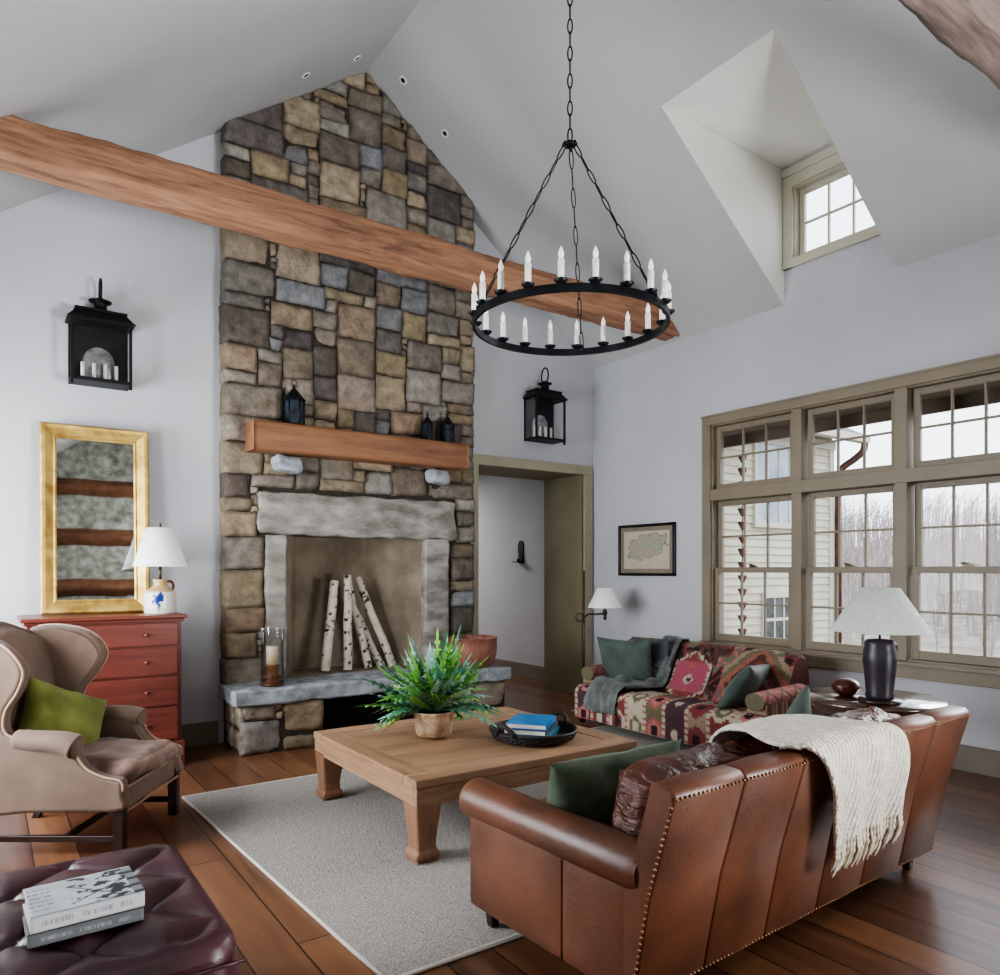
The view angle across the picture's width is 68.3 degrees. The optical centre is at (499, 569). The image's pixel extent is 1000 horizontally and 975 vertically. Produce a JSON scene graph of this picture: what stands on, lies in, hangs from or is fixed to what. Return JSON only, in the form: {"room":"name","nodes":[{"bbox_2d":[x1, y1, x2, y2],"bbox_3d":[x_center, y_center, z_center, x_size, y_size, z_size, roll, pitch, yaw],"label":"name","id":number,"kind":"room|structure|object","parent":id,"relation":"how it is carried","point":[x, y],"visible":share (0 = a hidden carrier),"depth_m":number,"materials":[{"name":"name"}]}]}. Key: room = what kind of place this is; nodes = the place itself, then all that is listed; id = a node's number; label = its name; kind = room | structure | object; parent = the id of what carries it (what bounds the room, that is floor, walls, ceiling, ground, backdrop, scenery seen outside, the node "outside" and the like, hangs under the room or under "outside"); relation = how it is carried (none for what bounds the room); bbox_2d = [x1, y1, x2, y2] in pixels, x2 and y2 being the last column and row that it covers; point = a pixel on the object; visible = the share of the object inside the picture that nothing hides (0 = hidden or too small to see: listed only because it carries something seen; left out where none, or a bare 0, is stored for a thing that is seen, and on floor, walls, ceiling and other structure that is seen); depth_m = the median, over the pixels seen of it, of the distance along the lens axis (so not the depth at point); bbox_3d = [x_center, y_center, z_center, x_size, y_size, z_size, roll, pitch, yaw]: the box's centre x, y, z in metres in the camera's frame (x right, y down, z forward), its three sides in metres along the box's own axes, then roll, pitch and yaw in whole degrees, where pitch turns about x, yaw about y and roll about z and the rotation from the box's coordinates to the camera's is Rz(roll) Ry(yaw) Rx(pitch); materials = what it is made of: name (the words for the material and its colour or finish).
{"room":"living room","nodes":[
{"label":"living room","id":0,"kind":"room"},
{"bbox_2d":[0,131,592,742],"bbox_3d":[-1.616,-1.460,6.154,6.400,5.620,0.001,0,0,-35],"label":"wall","id":1,"kind":"structure","parent":0,"point":[161,270],"depth_m":5.51,"materials":[{"name":"paint"}]},
{"bbox_2d":[65,278,135,390],"bbox_3d":[-2.812,-1.665,5.186,0.419,0.784,0.217,0,0,-35],"label":"wall lantern","id":2,"kind":"object","parent":1,"relation":"attached to","point":[97,336],"visible":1,"depth_m":5.21,"materials":[{"name":"black metal"}]},
{"bbox_2d":[181,721,218,747],"bbox_3d":[-3.213,1.262,5.027,2.490,0.176,0.018,0,0,-35],"label":"baseboard","id":3,"kind":"structure","parent":1,"relation":"attached to","point":[204,733],"depth_m":5.66,"materials":[{"name":"paint"}]},
{"bbox_2d":[479,465,578,480],"bbox_3d":[0.017,-1.136,7.694,1.640,0.228,0.645,0,0,-35],"label":"trim","id":4,"kind":"structure","parent":1,"relation":"attached to","point":[486,470],"depth_m":7.81,"materials":[{"name":"green paint"}]},
{"bbox_2d":[471,454,591,665],"bbox_3d":[0.344,0.116,7.505,1.560,2.468,0.030,0,0,-35],"label":"door frame","id":5,"kind":"structure","parent":1,"relation":"in","point":[479,459],"depth_m":7.70,"materials":[{"name":"paint"}]},
{"bbox_2d":[544,475,582,693],"bbox_3d":[0.820,0.050,8.255,0.320,2.600,0.645,0,0,-35],"label":"door","id":6,"kind":"structure","parent":5,"relation":"attached to","point":[563,497],"depth_m":8.13,"materials":[{"name":"green paint"}]},
{"bbox_2d":[522,367,567,444],"bbox_3d":[0.459,-1.665,7.471,0.419,0.784,0.217,0,0,-35],"label":"wall lantern","id":7,"kind":"object","parent":1,"relation":"attached to","point":[539,403],"visible":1,"depth_m":7.49,"materials":[{"name":"black metal"}]},
{"bbox_2d":[0,0,999,368],"bbox_3d":[1.010,-2.945,2.395,6.400,2.650,9.170,0,0,-35],"label":"ceiling","id":8,"kind":"structure","parent":0,"point":[914,125],"depth_m":5.07,"materials":[{"name":"paint"}]},
{"bbox_2d":[0,115,679,340],"bbox_3d":[-0.637,-2.324,5.430,5.563,0.283,0.267,0,0,-35],"label":"timber beam","id":9,"kind":"structure","parent":8,"relation":"attached to","point":[78,162],"depth_m":4.73,"materials":[{"name":"wood"}]},
{"bbox_2d":[468,0,674,355],"bbox_3d":[0.397,-2.822,4.181,1.149,2.895,1.149,0,0,-35],"label":"chandelier","id":10,"kind":"object","parent":8,"relation":"hanging from","point":[479,307],"visible":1,"depth_m":4.08,"materials":[{"name":"metal"}]},
{"bbox_2d":[468,282,476,316],"bbox_3d":[-0.143,-1.510,4.106,0.072,0.188,0.072,0,0,-35],"label":"candle","id":11,"kind":"object","parent":10,"relation":"on","point":[474,295],"depth_m":4.09,"materials":[{"name":"wax"}]},
{"bbox_2d":[470,297,481,326],"bbox_3d":[-0.140,-1.510,4.276,0.072,0.188,0.072,0,0,-35],"label":"candle","id":12,"kind":"object","parent":10,"relation":"on","point":[478,323],"depth_m":4.26,"materials":[{"name":"wax"}]},
{"bbox_2d":[476,270,487,305],"bbox_3d":[-0.093,-1.510,3.943,0.072,0.188,0.072,0,0,-35],"label":"candle","id":13,"kind":"object","parent":10,"relation":"on","point":[482,301],"depth_m":3.93,"materials":[{"name":"wax"}]},
{"bbox_2d":[481,311,491,334],"bbox_3d":[-0.084,-1.510,4.437,0.072,0.188,0.072,0,0,-35],"label":"candle","id":14,"kind":"object","parent":10,"relation":"on","point":[485,331],"depth_m":4.42,"materials":[{"name":"wax"}]},
{"bbox_2d":[494,260,507,295],"bbox_3d":[0.005,-1.510,3.803,0.072,0.188,0.072,0,0,-35],"label":"candle","id":15,"kind":"object","parent":10,"relation":"on","point":[500,291],"depth_m":3.79,"materials":[{"name":"wax"}]},
{"bbox_2d":[497,312,508,341],"bbox_3d":[0.019,-1.510,4.573,0.072,0.188,0.072,0,0,-35],"label":"candle","id":16,"kind":"object","parent":10,"relation":"on","point":[502,338],"depth_m":4.56,"materials":[{"name":"wax"}]},
{"bbox_2d":[519,318,530,346],"bbox_3d":[0.159,-1.510,4.671,0.072,0.188,0.072,0,0,-35],"label":"candle","id":17,"kind":"object","parent":10,"relation":"on","point":[524,343],"depth_m":4.66,"materials":[{"name":"wax"}]},
{"bbox_2d":[521,251,534,287],"bbox_3d":[0.141,-1.510,3.700,0.072,0.188,0.072,0,0,-35],"label":"candle","id":18,"kind":"object","parent":10,"relation":"on","point":[527,284],"depth_m":3.69,"materials":[{"name":"wax"}]},
{"bbox_2d":[545,320,555,348],"bbox_3d":[0.322,-1.510,4.721,0.072,0.188,0.072,0,0,-35],"label":"candle","id":19,"kind":"object","parent":10,"relation":"on","point":[550,345],"depth_m":4.71,"materials":[{"name":"wax"}]},
{"bbox_2d":[554,247,567,282],"bbox_3d":[0.302,-1.510,3.644,0.072,0.188,0.072,0,0,-35],"label":"candle","id":20,"kind":"object","parent":10,"relation":"on","point":[560,279],"depth_m":3.63,"materials":[{"name":"wax"}]},
{"bbox_2d":[571,320,581,348],"bbox_3d":[0.492,-1.510,4.718,0.072,0.188,0.072,0,0,-35],"label":"candle","id":21,"kind":"object","parent":10,"relation":"on","point":[577,344],"depth_m":4.70,"materials":[{"name":"wax"}]},
{"bbox_2d":[588,246,602,282],"bbox_3d":[0.472,-1.510,3.641,0.072,0.188,0.072,0,0,-35],"label":"candle","id":22,"kind":"object","parent":10,"relation":"on","point":[595,278],"depth_m":3.63,"materials":[{"name":"wax"}]},
{"bbox_2d":[598,317,608,345],"bbox_3d":[0.653,-1.510,4.662,0.072,0.188,0.072,0,0,-35],"label":"candle","id":23,"kind":"object","parent":10,"relation":"on","point":[603,342],"depth_m":4.65,"materials":[{"name":"wax"}]},
{"bbox_2d":[620,250,633,286],"bbox_3d":[0.635,-1.510,3.691,0.072,0.188,0.072,0,0,-35],"label":"candle","id":24,"kind":"object","parent":10,"relation":"on","point":[626,283],"depth_m":3.68,"materials":[{"name":"wax"}]},
{"bbox_2d":[622,311,633,340],"bbox_3d":[0.789,-1.510,4.559,0.072,0.188,0.072,0,0,-35],"label":"candle","id":25,"kind":"object","parent":10,"relation":"on","point":[627,337],"depth_m":4.55,"materials":[{"name":"wax"}]},
{"bbox_2d":[642,303,653,333],"bbox_3d":[0.887,-1.510,4.419,0.072,0.188,0.072,0,0,-35],"label":"candle","id":26,"kind":"object","parent":10,"relation":"on","point":[647,330],"depth_m":4.41,"materials":[{"name":"wax"}]},
{"bbox_2d":[644,259,657,294],"bbox_3d":[0.775,-1.510,3.789,0.072,0.188,0.072,0,0,-35],"label":"candle","id":27,"kind":"object","parent":10,"relation":"on","point":[651,290],"depth_m":3.78,"materials":[{"name":"wax"}]},
{"bbox_2d":[656,294,664,324],"bbox_3d":[0.937,-1.510,4.256,0.072,0.188,0.072,0,0,-35],"label":"candle","id":28,"kind":"object","parent":10,"relation":"on","point":[661,316],"depth_m":4.24,"materials":[{"name":"wax"}]},
{"bbox_2d":[662,270,671,304],"bbox_3d":[0.878,-1.510,3.925,0.072,0.188,0.072,0,0,-35],"label":"candle","id":29,"kind":"object","parent":10,"relation":"on","point":[665,300],"depth_m":3.91,"materials":[{"name":"wax"}]},
{"bbox_2d":[662,281,674,314],"bbox_3d":[0.934,-1.510,4.086,0.072,0.188,0.072,0,0,-35],"label":"candle","id":30,"kind":"object","parent":10,"relation":"on","point":[672,311],"depth_m":4.07,"materials":[{"name":"wax"}]},
{"bbox_2d":[898,0,999,89],"bbox_3d":[1.332,-2.328,2.613,5.572,0.279,0.208,0,0,-35],"label":"timber beam","id":31,"kind":"structure","parent":8,"relation":"attached to","point":[970,29],"depth_m":2.99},
{"bbox_2d":[0,675,999,974],"bbox_3d":[-0.651,1.350,4.913,6.560,0.001,15.200,0,0,-35],"label":"floor","id":32,"kind":"structure","parent":0,"point":[940,915],"depth_m":3.04,"materials":[{"name":"brown wood"}]},
{"bbox_2d":[0,621,183,850],"bbox_3d":[-2.148,0.805,3.763,0.856,1.089,0.803,0,0,-2],"label":"armchair","id":33,"kind":"object","parent":32,"relation":"on","point":[42,771],"visible":0.92,"depth_m":3.50,"materials":[{"name":"beige fabric"}]},
{"bbox_2d":[18,677,107,745],"bbox_3d":[-2.241,0.775,3.779,0.228,0.485,0.538,0,0,33],"label":"throw pillow","id":34,"kind":"object","parent":33,"relation":"on","point":[49,707],"visible":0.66,"depth_m":3.71,"materials":[{"name":"fabric"}]},
{"bbox_2d":[83,737,177,783],"bbox_3d":[-2.084,0.975,3.762,0.728,0.192,0.621,0,0,-2],"label":"seat cushion","id":35,"kind":"object","parent":33,"relation":"on","point":[131,760],"depth_m":3.69,"materials":[{"name":"fabric"}]},
{"bbox_2d":[17,612,187,764],"bbox_3d":[-2.708,0.828,5.033,0.975,1.045,0.546,0,0,-35],"label":"dresser","id":36,"kind":"object","parent":32,"relation":"on","point":[142,667],"visible":0.53,"depth_m":4.95,"materials":[{"name":"red wood"}]},
{"bbox_2d":[39,421,149,614],"bbox_3d":[-2.827,-0.352,5.164,0.675,1.310,0.122,0,0,-35],"label":"mirror","id":37,"kind":"object","parent":36,"relation":"on","point":[94,481],"visible":0.93,"depth_m":5.16,"materials":[{"name":"gold leaf gilt wood"},{"name":"antique mirror"}]},
{"bbox_2d":[132,523,187,613],"bbox_3d":[-2.391,-0.015,5.186,0.356,0.640,0.356,0,0,-35],"label":"table lamp","id":38,"kind":"object","parent":36,"relation":"on","point":[160,547],"visible":1,"depth_m":5.09,"materials":[{"name":"white ceramic"}]},
{"bbox_2d":[0,844,245,974],"bbox_3d":[-1.302,1.119,1.842,1.090,0.462,0.840,0,0,-35],"label":"tufted ottoman","id":39,"kind":"object","parent":32,"relation":"on","point":[182,931],"visible":0.69,"depth_m":1.83,"materials":[{"name":"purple leather"}]},
{"bbox_2d":[22,906,143,948],"bbox_3d":[-1.066,0.876,1.884,0.250,0.032,0.196,0,0,-36],"label":"book","id":40,"kind":"object","parent":39,"relation":"on","point":[136,914],"visible":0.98,"depth_m":1.80,"materials":[{"name":"grey paper"}]},
{"bbox_2d":[23,866,144,934],"bbox_3d":[-1.066,0.839,1.887,0.248,0.040,0.196,0,0,-37],"label":"book","id":41,"kind":"object","parent":40,"relation":"on","point":[50,906],"visible":1,"depth_m":1.85,"materials":[{"name":"paper"}]},
{"bbox_2d":[33,893,142,932],"bbox_3d":[-1.006,0.840,1.809,0.238,0.032,0.001,0,0,-37],"label":"print","id":42,"kind":"object","parent":41,"relation":"attached to","point":[79,914],"depth_m":1.80},
{"bbox_2d":[218,73,510,756],"bbox_3d":[-1.164,-1.454,6.342,2.450,5.623,1.004,0,0,-35],"label":"fireplace","id":43,"kind":"object","parent":32,"relation":"on","point":[356,489],"visible":0.84,"depth_m":6.18,"materials":[{"name":"stone"}]},
{"bbox_2d":[260,628,284,686],"bbox_3d":[-1.727,0.657,5.588,0.180,0.430,0.180,0,0,-35],"label":"candle holder","id":44,"kind":"object","parent":43,"relation":"on","point":[272,677],"visible":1,"depth_m":5.56,"materials":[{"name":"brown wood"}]},
{"bbox_2d":[266,646,277,664],"bbox_3d":[-1.727,0.646,5.588,0.088,0.139,0.088,0,0,-35],"label":"candle","id":45,"kind":"object","parent":44,"relation":"on","point":[271,651],"depth_m":5.55,"materials":[{"name":"beige wax"}]},
{"bbox_2d":[282,379,305,424],"bbox_3d":[-1.625,-1.321,5.818,0.186,0.366,0.161,0,0,44],"label":"lantern","id":46,"kind":"object","parent":43,"relation":"on","point":[293,402],"visible":0.91,"depth_m":5.76,"materials":[{"name":"black metal"}]},
{"bbox_2d":[320,580,338,671],"bbox_3d":[-1.471,0.480,6.364,0.083,0.784,0.215,0,0,19],"label":"birch log","id":47,"kind":"object","parent":43,"relation":"in","point":[333,590],"visible":1,"depth_m":6.33,"materials":[{"name":"white wood"}]},
{"bbox_2d":[343,575,351,669],"bbox_3d":[-1.327,0.455,6.420,0.079,0.827,0.146,0,0,-15],"label":"birch log","id":48,"kind":"object","parent":43,"relation":"in","point":[347,617],"visible":1,"depth_m":6.39,"materials":[{"name":"white wood"}]},
{"bbox_2d":[245,419,468,470],"bbox_3d":[-1.128,-1.024,6.181,1.920,0.231,0.233,0,0,-35],"label":"mantel shelf","id":49,"kind":"object","parent":43,"relation":"attached to","point":[264,439],"depth_m":6.03,"materials":[{"name":"brown wood"}]},
{"bbox_2d":[351,581,371,667],"bbox_3d":[-1.258,0.488,6.560,0.256,0.773,0.074,0,0,12],"label":"birch log","id":50,"kind":"object","parent":43,"relation":"in","point":[360,633],"visible":0.78,"depth_m":6.53,"materials":[{"name":"white wood"}]},
{"bbox_2d":[357,608,384,666],"bbox_3d":[-1.210,0.584,6.663,0.349,0.594,0.075,0,0,7],"label":"birch log","id":51,"kind":"object","parent":43,"relation":"in","point":[372,648],"visible":0.62,"depth_m":6.63,"materials":[{"name":"white wood"}]},
{"bbox_2d":[354,576,395,666],"bbox_3d":[-1.123,0.466,6.645,0.374,0.826,0.080,0,0,-8],"label":"birch log","id":52,"kind":"object","parent":43,"relation":"in","point":[366,600],"visible":0.95,"depth_m":6.62,"materials":[{"name":"white wood"}]},
{"bbox_2d":[421,411,432,439],"bbox_3d":[-0.641,-1.271,6.505,0.118,0.266,0.102,0,0,26],"label":"lantern","id":53,"kind":"object","parent":43,"relation":"on","point":[427,425],"visible":0.91,"depth_m":6.47,"materials":[{"name":"black metal"}]},
{"bbox_2d":[440,411,454,442],"bbox_3d":[-0.473,-1.285,6.623,0.120,0.294,0.138,0,0,-41],"label":"lantern","id":54,"kind":"object","parent":43,"relation":"on","point":[447,426],"visible":0.87,"depth_m":6.58,"materials":[{"name":"black metal"}]},
{"bbox_2d":[447,635,497,667],"bbox_3d":[-0.252,0.738,6.673,0.466,0.268,0.466,0,0,-35],"label":"copper pot","id":55,"kind":"object","parent":43,"relation":"on","point":[482,646],"visible":0.72,"depth_m":6.48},
{"bbox_2d":[181,725,693,974],"bbox_3d":[0.246,1.342,4.343,3.478,0.016,2.494,0,0,-35],"label":"area rug","id":56,"kind":"object","parent":32,"relation":"on","point":[343,860],"visible":0.44,"depth_m":3.34,"materials":[{"name":"carpet"}]},
{"bbox_2d":[312,706,636,864],"bbox_3d":[-0.168,1.144,4.235,1.409,0.384,1.279,0,0,-35],"label":"coffee table","id":57,"kind":"object","parent":56,"relation":"on","point":[424,773],"visible":0.77,"depth_m":3.81,"materials":[{"name":"wood"}]},
{"bbox_2d":[357,626,509,737],"bbox_3d":[-0.415,0.619,4.214,0.865,0.641,0.856,0,0,-35],"label":"potted fern","id":58,"kind":"object","parent":57,"relation":"on","point":[429,693],"visible":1,"depth_m":4.11,"materials":[{"name":"leaf"},{"name":"terracotta"},{"name":"soil"}]},
{"bbox_2d":[413,708,454,737],"bbox_3d":[-0.378,0.870,4.207,0.240,0.140,0.240,0,0,-35],"label":"pot","id":59,"kind":"object","parent":58,"relation":"on","point":[429,722],"depth_m":4.12,"materials":[{"name":"brown ceramic"}]},
{"bbox_2d":[489,710,577,745],"bbox_3d":[0.188,0.883,4.157,0.500,0.111,0.500,0,0,1],"label":"wicker tray","id":60,"kind":"object","parent":57,"relation":"on","point":[567,732],"visible":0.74,"depth_m":3.97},
{"bbox_2d":[507,726,558,736],"bbox_3d":[0.186,0.915,4.143,0.250,0.030,0.310,0,0,14],"label":"book","id":61,"kind":"object","parent":60,"relation":"on","point":[555,731],"visible":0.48,"depth_m":4.08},
{"bbox_2d":[503,720,557,736],"bbox_3d":[0.176,0.884,4.148,0.240,0.030,0.300,0,0,17],"label":"book","id":62,"kind":"object","parent":61,"relation":"on","point":[527,732],"visible":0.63,"depth_m":4.01,"materials":[{"name":"paper"}]},
{"bbox_2d":[505,713,555,729],"bbox_3d":[0.177,0.854,4.155,0.230,0.028,0.290,0,0,15],"label":"book","id":63,"kind":"object","parent":62,"relation":"on","point":[520,720],"visible":0.94,"depth_m":4.09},
{"bbox_2d":[570,571,621,712],"bbox_3d":[0.926,0.678,7.112,0.565,1.343,0.330,0,0,-35],"label":"floor lamp","id":64,"kind":"object","parent":32,"relation":"on","point":[604,598],"visible":0.88,"depth_m":7.06,"materials":[{"name":"brown metal"}]},
{"bbox_2d":[574,637,818,745],"bbox_3d":[1.532,0.979,5.968,0.851,0.739,1.890,0,0,-35],"label":"sofa","id":65,"kind":"object","parent":32,"relation":"on","point":[686,709],"visible":0.64,"depth_m":5.73,"materials":[{"name":"kilim wool fabric"},{"name":"dark mahogany"}]},
{"bbox_2d":[596,636,653,688],"bbox_3d":[1.103,0.815,6.419,0.540,0.452,0.212,0,0,41],"label":"throw pillow","id":66,"kind":"object","parent":65,"relation":"on","point":[632,659],"visible":0.81,"depth_m":6.32,"materials":[{"name":"green fabric"}]},
{"bbox_2d":[583,635,689,714],"bbox_3d":[1.215,0.878,6.248,0.943,0.621,0.384,0,0,-14],"label":"throw","id":67,"kind":"object","parent":65,"relation":"on","point":[601,695],"visible":0.89,"depth_m":6.19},
{"bbox_2d":[632,636,669,665],"bbox_3d":[1.339,0.770,6.425,0.165,0.365,0.409,0,0,-35],"label":"throw pillow","id":68,"kind":"object","parent":65,"relation":"on","point":[660,649],"visible":0.39,"depth_m":6.32,"materials":[{"name":"blue fabric"}]},
{"bbox_2d":[718,664,770,708],"bbox_3d":[1.790,0.850,5.399,0.262,0.346,0.430,0,0,37],"label":"throw pillow","id":69,"kind":"object","parent":65,"relation":"on","point":[749,679],"visible":0.91,"depth_m":5.27,"materials":[{"name":"green fabric"}]},
{"bbox_2d":[459,705,971,974],"bbox_3d":[0.947,0.969,3.003,2.008,0.760,1.034,0,0,-37],"label":"leather sofa","id":70,"kind":"object","parent":32,"relation":"on","point":[707,851],"visible":0.82,"depth_m":2.37,"materials":[{"name":"brown leather"}]},
{"bbox_2d":[539,797,611,826],"bbox_3d":[0.417,0.991,2.781,0.589,0.182,0.703,0,0,-37],"label":"seat cushion","id":71,"kind":"object","parent":70,"relation":"on","point":[544,799],"depth_m":2.63,"materials":[{"name":"leather"}]},
{"bbox_2d":[546,739,681,823],"bbox_3d":[0.414,0.830,2.699,0.631,0.366,0.244,0,0,-35],"label":"throw pillow","id":72,"kind":"object","parent":70,"relation":"on","point":[586,787],"visible":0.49,"depth_m":2.56,"materials":[{"name":"fabric"}]},
{"bbox_2d":[611,742,750,837],"bbox_3d":[0.631,0.779,2.501,0.602,0.347,0.246,0,0,-37],"label":"cushion","id":73,"kind":"object","parent":70,"relation":"on","point":[634,782],"depth_m":2.36,"materials":[{"name":"leather"}]},
{"bbox_2d":[725,734,783,754],"bbox_3d":[1.074,0.777,2.837,0.598,0.350,0.245,0,0,-37],"label":"cushion","id":74,"kind":"object","parent":70,"relation":"on","point":[749,744],"depth_m":2.68,"materials":[{"name":"leather"}]},
{"bbox_2d":[785,685,811,713],"bbox_3d":[1.308,0.790,3.331,0.187,0.569,0.588,0,0,38],"label":"throw pillow","id":75,"kind":"object","parent":70,"relation":"on","point":[801,704],"visible":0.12,"depth_m":3.25,"materials":[{"name":"green fabric"}]},
{"bbox_2d":[709,714,909,877],"bbox_3d":[1.083,0.811,2.821,0.799,0.527,0.674,0,0,-37],"label":"knit throw","id":76,"kind":"object","parent":70,"relation":"on","point":[867,763],"visible":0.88,"depth_m":2.60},
{"bbox_2d":[830,706,900,722],"bbox_3d":[1.521,0.782,3.175,0.599,0.344,0.246,0,0,-37],"label":"cushion","id":77,"kind":"object","parent":70,"relation":"on","point":[872,713],"depth_m":3.18,"materials":[{"name":"leather"}]},
{"bbox_2d":[810,687,948,716],"bbox_3d":[2.138,1.031,4.238,0.760,0.602,0.760,0,0,-35],"label":"side table","id":78,"kind":"object","parent":32,"relation":"on","point":[824,700],"visible":0.23,"depth_m":4.10,"materials":[{"name":"brown wood"}]},
{"bbox_2d":[831,678,860,696],"bbox_3d":[2.009,0.678,4.283,0.156,0.103,0.156,0,0,-35],"label":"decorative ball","id":79,"kind":"object","parent":78,"relation":"on","point":[847,687],"visible":1,"depth_m":4.23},
{"bbox_2d":[829,587,932,705],"bbox_3d":[2.097,0.414,4.070,0.510,0.632,0.510,0,0,-35],"label":"table lamp","id":80,"kind":"object","parent":78,"relation":"on","point":[879,611],"visible":1,"depth_m":3.98,"materials":[{"name":"pale fabric"},{"name":"dark glazed ceramic"},{"name":"aged bronze"}]},
{"bbox_2d":[479,475,543,666],"bbox_3d":[-0.774,0.000,10.816,0.001,2.700,5.380,0,0,-35],"label":"wall","id":81,"kind":"structure","parent":0,"point":[511,510],"depth_m":9.50,"materials":[{"name":"paint"}]},
{"bbox_2d":[493,658,543,680],"bbox_3d":[-0.784,1.262,10.815,0.018,0.176,5.370,0,0,-35],"label":"baseboard","id":82,"kind":"structure","parent":81,"relation":"attached to","point":[535,672],"depth_m":9.25,"materials":[{"name":"paint"}]},
{"bbox_2d":[512,541,524,562],"bbox_3d":[0.227,-0.230,9.296,0.100,0.280,0.140,0,0,-35],"label":"candle sconce","id":83,"kind":"object","parent":81,"relation":"attached to","point":[520,555],"visible":1,"depth_m":9.30,"materials":[{"name":"black metal"}]},
{"bbox_2d":[662,28,833,304],"bbox_3d":[2.008,-2.740,5.282,1.457,1.119,0.920,0,0,-35],"label":"dormer recess","id":84,"kind":"structure","parent":0,"point":[753,117],"depth_m":5.51,"materials":[{"name":"paint"}]},
{"bbox_2d":[593,145,999,750],"bbox_3d":[3.633,-0.975,4.228,0.001,4.650,9.170,0,0,-35],"label":"wall","id":85,"kind":"structure","parent":0,"point":[848,316],"depth_m":6.28,"materials":[{"name":"paint"}]},
{"bbox_2d":[618,522,675,575],"bbox_3d":[1.451,-0.200,7.327,0.027,0.516,0.764,0,0,-35],"label":"framed map","id":86,"kind":"object","parent":85,"relation":"attached to","point":[643,549],"visible":1,"depth_m":7.31,"materials":[{"name":"paper"}]},
{"bbox_2d":[781,145,879,270],"bbox_3d":[2.635,-2.862,5.726,0.180,0.805,0.900,0,0,-35],"label":"window","id":87,"kind":"structure","parent":85,"relation":"in","point":[795,253],"depth_m":5.90,"materials":[{"name":"paint"}]},
{"bbox_2d":[698,353,999,688],"bbox_3d":[2.937,-0.315,5.321,0.210,2.170,3.620,0,0,-35],"label":"window","id":88,"kind":"structure","parent":85,"relation":"in","point":[907,475],"depth_m":5.65,"materials":[{"name":"beige paint"}]},
{"bbox_2d":[952,744,999,777],"bbox_3d":[3.638,1.262,4.207,0.018,0.176,9.130,0,0,-35],"label":"baseboard","id":89,"kind":"structure","parent":85,"relation":"attached to","point":[972,759],"depth_m":4.87,"materials":[{"name":"paint"}]},
{"bbox_2d":[724,380,999,447],"bbox_3d":[3.951,-1.360,4.438,0.480,0.300,9.150,0,0,-35],"label":"trim","id":90,"kind":"structure","parent":0,"point":[968,396],"depth_m":6.04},
{"label":"outside","id":91,"kind":"structure","parent":0,"visible":0},
{"bbox_2d":[323,637,999,675],"bbox_3d":[22.003,3.250,51.968,84.400,1.200,120.000,0,0,-35],"label":"ground","id":92,"kind":"structure","parent":91,"point":[962,649],"depth_m":28.32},
{"bbox_2d":[724,428,861,642],"bbox_3d":[2.047,-0.325,10.994,4.710,5.950,4.320,0,0,-35],"label":"clapboard wing","id":93,"kind":"object","parent":92,"relation":"on","point":[778,461],"visible":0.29,"depth_m":9.83},
{"bbox_2d":[815,430,870,642],"bbox_3d":[3.263,0.320,9.336,4.643,4.460,0.410,0,0,-35],"label":"gutter","id":94,"kind":"object","parent":93,"relation":"attached to","point":[832,434],"visible":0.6,"depth_m":10.62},
{"bbox_2d":[738,455,746,634],"bbox_3d":[3.000,0.178,9.039,0.116,4.145,0.240,0,0,-8],"label":"chain","id":95,"kind":"object","parent":94,"relation":"hanging from","point":[740,510],"visible":0.26,"depth_m":9.06,"materials":[{"name":"orange metal"}]},
{"bbox_2d":[738,615,746,623],"bbox_3d":[2.992,0.610,9.092,0.116,0.100,0.116,0,0,-35],"label":"cup","id":96,"kind":"object","parent":95,"relation":"on","point":[739,616],"depth_m":9.07,"materials":[{"name":"orange metal"}]},
{"bbox_2d":[738,548,746,556],"bbox_3d":[2.992,-0.215,9.092,0.116,0.100,0.116,0,0,-35],"label":"cup","id":97,"kind":"object","parent":95,"relation":"on","point":[740,550],"depth_m":9.06,"materials":[{"name":"orange metal"}]},
{"bbox_2d":[738,521,746,529],"bbox_3d":[2.992,-0.545,9.092,0.116,0.100,0.116,0,0,-35],"label":"cup","id":98,"kind":"object","parent":95,"relation":"on","point":[740,524],"depth_m":9.06,"materials":[{"name":"orange metal"}]},
{"bbox_2d":[738,508,746,516],"bbox_3d":[2.992,-0.710,9.092,0.116,0.100,0.116,0,0,-35],"label":"cup","id":99,"kind":"object","parent":95,"relation":"on","point":[740,510],"depth_m":9.06,"materials":[{"name":"orange metal"}]},
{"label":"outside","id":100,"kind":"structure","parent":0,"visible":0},
{"bbox_2d":[842,539,999,645],"bbox_3d":[26.067,0.329,49.694,90.341,7.242,131.912,0,0,-35],"label":"hill","id":101,"kind":"structure","parent":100,"point":[960,631],"depth_m":36.59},
{"bbox_2d":[842,533,859,643],"bbox_3d":[10.753,1.284,23.272,1.042,5.386,1.297,0,0,-7],"label":"bare tree","id":102,"kind":"object","parent":101,"relation":"on","point":[843,576],"visible":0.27,"depth_m":23.11,"materials":[{"name":"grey plant"}]},
{"bbox_2d":[842,485,999,638],"bbox_3d":[27.702,-3.314,62.032,68.250,12.699,65.829,0,0,-35],"label":"woods","id":103,"kind":"object","parent":101,"relation":"on","point":[943,539],"visible":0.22,"depth_m":47.99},
{"bbox_2d":[931,548,956,650],"bbox_3d":[15.724,1.356,26.174,1.114,4.627,0.895,0,0,-39],"label":"bare tree","id":104,"kind":"object","parent":101,"relation":"on","point":[942,557],"visible":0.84,"depth_m":26.28,"materials":[{"name":"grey plant"}]},
{"bbox_2d":[963,554,999,655],"bbox_3d":[12.349,1.741,18.420,0.886,4.716,1.299,0,0,-2],"label":"bare tree","id":105,"kind":"object","parent":101,"relation":"on","point":[981,578],"visible":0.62,"depth_m":18.51,"materials":[{"name":"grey plant"}]},
{"bbox_2d":[973,510,999,655],"bbox_3d":[15.168,0.909,22.725,1.443,5.935,0.730,0,0,-36],"label":"bare tree","id":106,"kind":"object","parent":101,"relation":"on","point":[993,528],"visible":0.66,"depth_m":22.73,"materials":[{"name":"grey plant"}]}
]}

